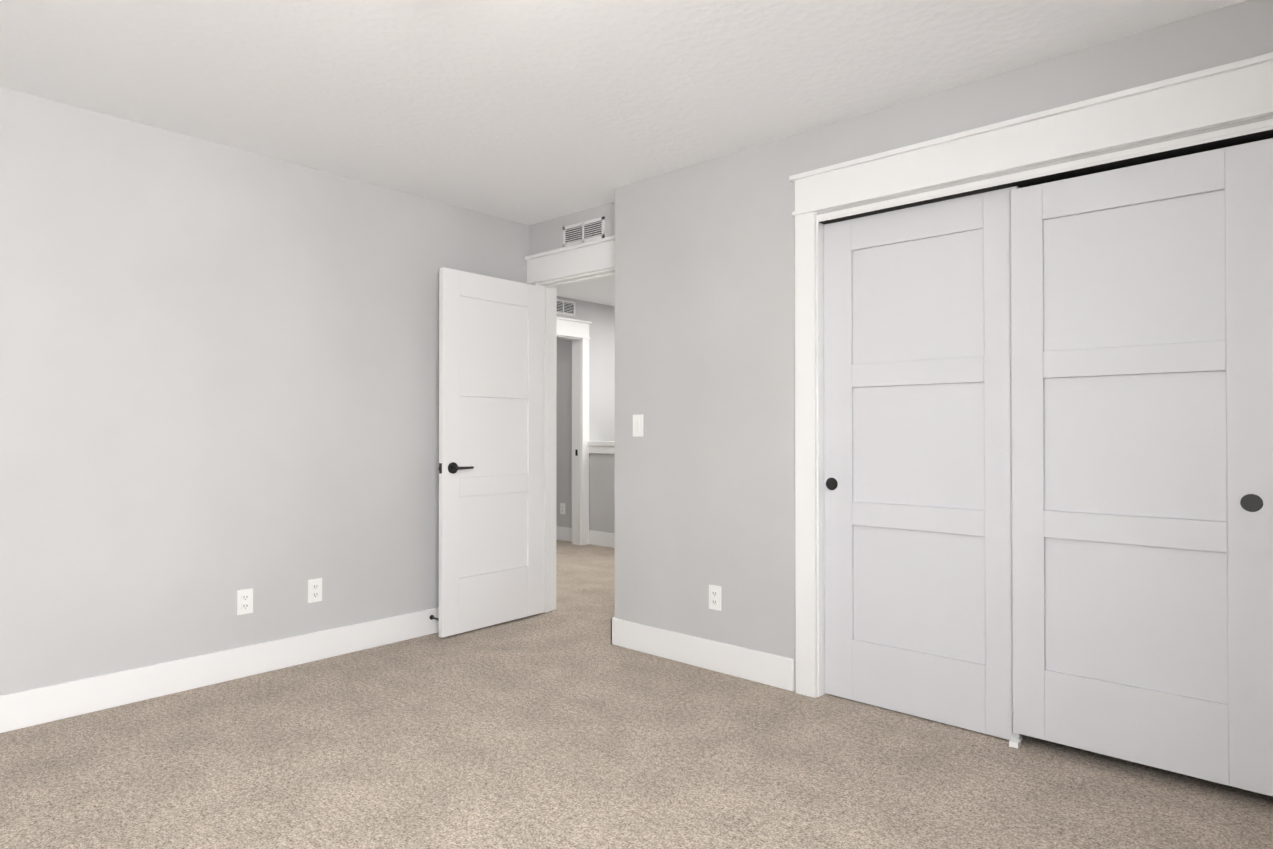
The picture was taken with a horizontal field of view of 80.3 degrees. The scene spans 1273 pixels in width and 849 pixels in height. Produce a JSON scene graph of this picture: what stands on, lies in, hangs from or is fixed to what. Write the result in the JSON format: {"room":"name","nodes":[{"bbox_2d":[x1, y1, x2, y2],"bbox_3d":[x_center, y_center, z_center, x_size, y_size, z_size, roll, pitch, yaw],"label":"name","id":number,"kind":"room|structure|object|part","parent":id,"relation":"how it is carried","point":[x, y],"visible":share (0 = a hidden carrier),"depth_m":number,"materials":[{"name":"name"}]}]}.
{"room":"empty bedroom","nodes":[
{"label":"empty bedroom","id":0,"kind":"room"},
{"bbox_2d":[0,87,528,694],"bbox_3d":[-1.993,-0.054,3.408,0.130,2.440,4.045,0,-1,42],"label":"wall","id":1,"kind":"structure","parent":0,"point":[218,377],"depth_m":3.37,"materials":[{"name":"grey paint"}]},
{"bbox_2d":[0,607,438,732],"bbox_3d":[-1.935,1.096,3.354,0.016,0.140,3.735,0,-1,42],"label":"baseboard","id":2,"kind":"structure","parent":1,"relation":"attached to","point":[32,707],"depth_m":3.34,"materials":[{"name":"white wood"}]},
{"bbox_2d":[237,588,252,614],"bbox_3d":[-1.814,0.821,3.497,0.008,0.114,0.070,0,-1,42],"label":"electrical outlet","id":3,"kind":"object","parent":1,"relation":"attached to","point":[244,601],"visible":1,"depth_m":3.50,"materials":[{"name":"white plastic"}]},
{"bbox_2d":[308,578,321,602],"bbox_3d":[-1.593,0.823,3.743,0.008,0.114,0.070,0,-1,42],"label":"electrical outlet","id":4,"kind":"object","parent":1,"relation":"attached to","point":[314,590],"visible":1,"depth_m":3.74,"materials":[{"name":"white plastic"}]},
{"bbox_2d":[529,201,614,255],"bbox_3d":[-0.298,-0.044,4.517,0.911,2.440,0.130,0,-1,42],"label":"wall","id":5,"kind":"structure","parent":0,"point":[545,236],"depth_m":4.59,"materials":[{"name":"grey paint"}]},
{"bbox_2d":[439,267,542,637],"bbox_3d":[-0.835,0.153,4.403,0.142,2.020,0.750,0,-1,40],"label":"door","id":6,"kind":"structure","parent":5,"relation":"in","point":[490,451],"depth_m":4.37,"materials":[{"name":"white wood"}]},
{"bbox_3d":[-1.019,0.240,4.184,0.142,0.062,0.180,0,-1,40],"label":"handle","id":7,"kind":"part","parent":6,"relation":"part of","materials":[{"name":"black metal"}]},
{"bbox_2d":[525,235,614,612],"bbox_3d":[-0.304,0.058,4.510,0.910,2.235,0.188,0,-1,42],"label":"door frame","id":8,"kind":"structure","parent":5,"relation":"attached to","point":[550,272],"depth_m":4.73,"materials":[{"name":"white wood"}]},
{"bbox_2d":[563,216,604,246],"bbox_3d":[-0.314,-1.133,4.449,0.346,0.122,0.007,0,-1,42],"label":"air vent","id":9,"kind":"object","parent":5,"relation":"in","point":[584,231],"visible":0.94,"depth_m":4.44,"materials":[{"name":"grey metal"}]},
{"bbox_2d":[556,296,614,527],"bbox_3d":[-0.813,0.730,7.322,0.130,3.940,3.365,0,-1,42],"label":"wall","id":10,"kind":"structure","parent":0,"point":[601,317],"depth_m":7.59,"materials":[{"name":"grey paint"}]},
{"bbox_2d":[560,503,564,513],"bbox_3d":[-0.768,0.874,7.842,0.070,0.114,0.008,0,-1,42],"label":"outlet","id":11,"kind":"object","parent":10,"relation":"attached to","point":[562,508],"visible":1,"depth_m":7.84,"materials":[{"name":"white plastic"}]},
{"bbox_2d":[556,526,571,541],"bbox_3d":[-1.105,1.137,8.137,1.400,0.140,0.016,0,-1,42],"label":"baseboard","id":12,"kind":"structure","parent":10,"relation":"attached to","point":[562,533],"depth_m":7.80,"materials":[{"name":"white wood"}]},
{"bbox_2d":[557,299,574,315],"bbox_3d":[-0.714,-1.140,7.346,0.007,0.140,0.320,0,-1,42],"label":"air vent","id":13,"kind":"object","parent":10,"relation":"in","point":[564,307],"visible":0.75,"depth_m":7.37,"materials":[{"name":"grey metal"}]},
{"bbox_2d":[557,317,591,544],"bbox_3d":[-0.861,0.082,7.245,0.168,2.235,1.042,0,-1,42],"label":"door frame","id":14,"kind":"structure","parent":10,"relation":"attached to","point":[576,331],"depth_m":7.54,"materials":[{"name":"white wood"}]},
{"bbox_2d":[589,453,614,532],"bbox_3d":[0.547,1.450,6.749,2.651,2.490,0.130,0,-1,42],"label":"wall","id":15,"kind":"structure","parent":0,"point":[601,492],"depth_m":7.46,"materials":[{"name":"grey paint"}]},
{"bbox_2d":[588,441,614,453],"bbox_3d":[0.547,0.220,6.759,2.651,0.120,0.190,0,-1,42],"label":"trim","id":16,"kind":"structure","parent":15,"relation":"on","point":[605,447],"depth_m":7.43,"materials":[{"name":"white wood"}]},
{"bbox_2d":[589,530,614,547],"bbox_3d":[0.498,1.125,6.698,2.651,0.140,0.016,0,-1,42],"label":"baseboard","id":17,"kind":"structure","parent":15,"relation":"attached to","point":[605,539],"depth_m":7.44,"materials":[{"name":"white wood"}]},
{"bbox_2d":[0,0,1246,305],"bbox_3d":[-0.519,-1.316,4.357,7.610,0.100,7.410,0,-1,42],"label":"ceiling","id":18,"kind":"structure","parent":0,"point":[528,112],"depth_m":2.73,"materials":[{"name":"white paint"}]},
{"bbox_2d":[0,540,1272,848],"bbox_3d":[-0.897,1.221,3.915,7.610,0.100,6.280,0,-1,42],"label":"floor","id":19,"kind":"structure","parent":0,"point":[566,724],"depth_m":2.54,"materials":[{"name":"carpet"}]},
{"bbox_2d":[615,0,1272,690],"bbox_3d":[1.106,-0.057,3.027,3.169,2.440,0.130,0,-1,42],"label":"wall","id":20,"kind":"structure","parent":0,"point":[705,356],"depth_m":3.52,"materials":[{"name":"grey paint"}]},
{"bbox_2d":[633,415,642,436],"bbox_3d":[0.006,0.006,3.919,0.070,0.114,0.012,0,-1,42],"label":"light switch","id":21,"kind":"object","parent":20,"relation":"attached to","point":[637,425],"visible":1,"depth_m":3.92,"materials":[{"name":"white plastic"}]},
{"bbox_2d":[611,617,794,690],"bbox_3d":[0.277,1.098,3.663,1.105,0.140,0.016,0,-1,42],"label":"baseboard","id":22,"kind":"structure","parent":20,"relation":"attached to","point":[778,671],"depth_m":3.60,"materials":[{"name":"white wood"}]},
{"bbox_2d":[709,585,720,610],"bbox_3d":[0.372,0.823,3.585,0.070,0.114,0.008,0,-1,42],"label":"outlet","id":23,"kind":"object","parent":20,"relation":"attached to","point":[714,597],"visible":1,"depth_m":3.58,"materials":[{"name":"white plastic"}]},
{"bbox_2d":[824,186,1021,739],"bbox_3d":[1.111,0.144,3.017,0.777,2.026,0.038,0,-1,42],"label":"closet door","id":24,"kind":"structure","parent":20,"relation":"in","point":[917,472],"depth_m":2.99,"materials":[{"name":"white wood"}]},
{"bbox_3d":[0.838,0.255,3.237,0.054,0.054,0.004,0,-1,42],"label":"handle","id":25,"kind":"part","parent":24,"relation":"part of","materials":[{"name":"black metal"}]},
{"bbox_2d":[789,52,1272,748],"bbox_3d":[1.369,0.036,2.765,1.736,2.249,0.168,0,-1,42],"label":"trim","id":26,"kind":"structure","parent":20,"relation":"attached to","point":[1233,92],"depth_m":2.84,"materials":[{"name":"white wood"}]},
{"bbox_2d":[1011,138,1272,795],"bbox_3d":[1.638,0.127,2.491,0.733,1.958,0.038,0,-1,42],"label":"closet door","id":27,"kind":"structure","parent":20,"relation":"in","point":[1142,430],"depth_m":2.46,"materials":[{"name":"white wood"}]},
{"bbox_3d":[1.853,0.236,2.273,0.054,0.054,0.004,0,-1,42],"label":"handle","id":28,"kind":"part","parent":27,"relation":"part of","materials":[{"name":"black metal"}]}
]}

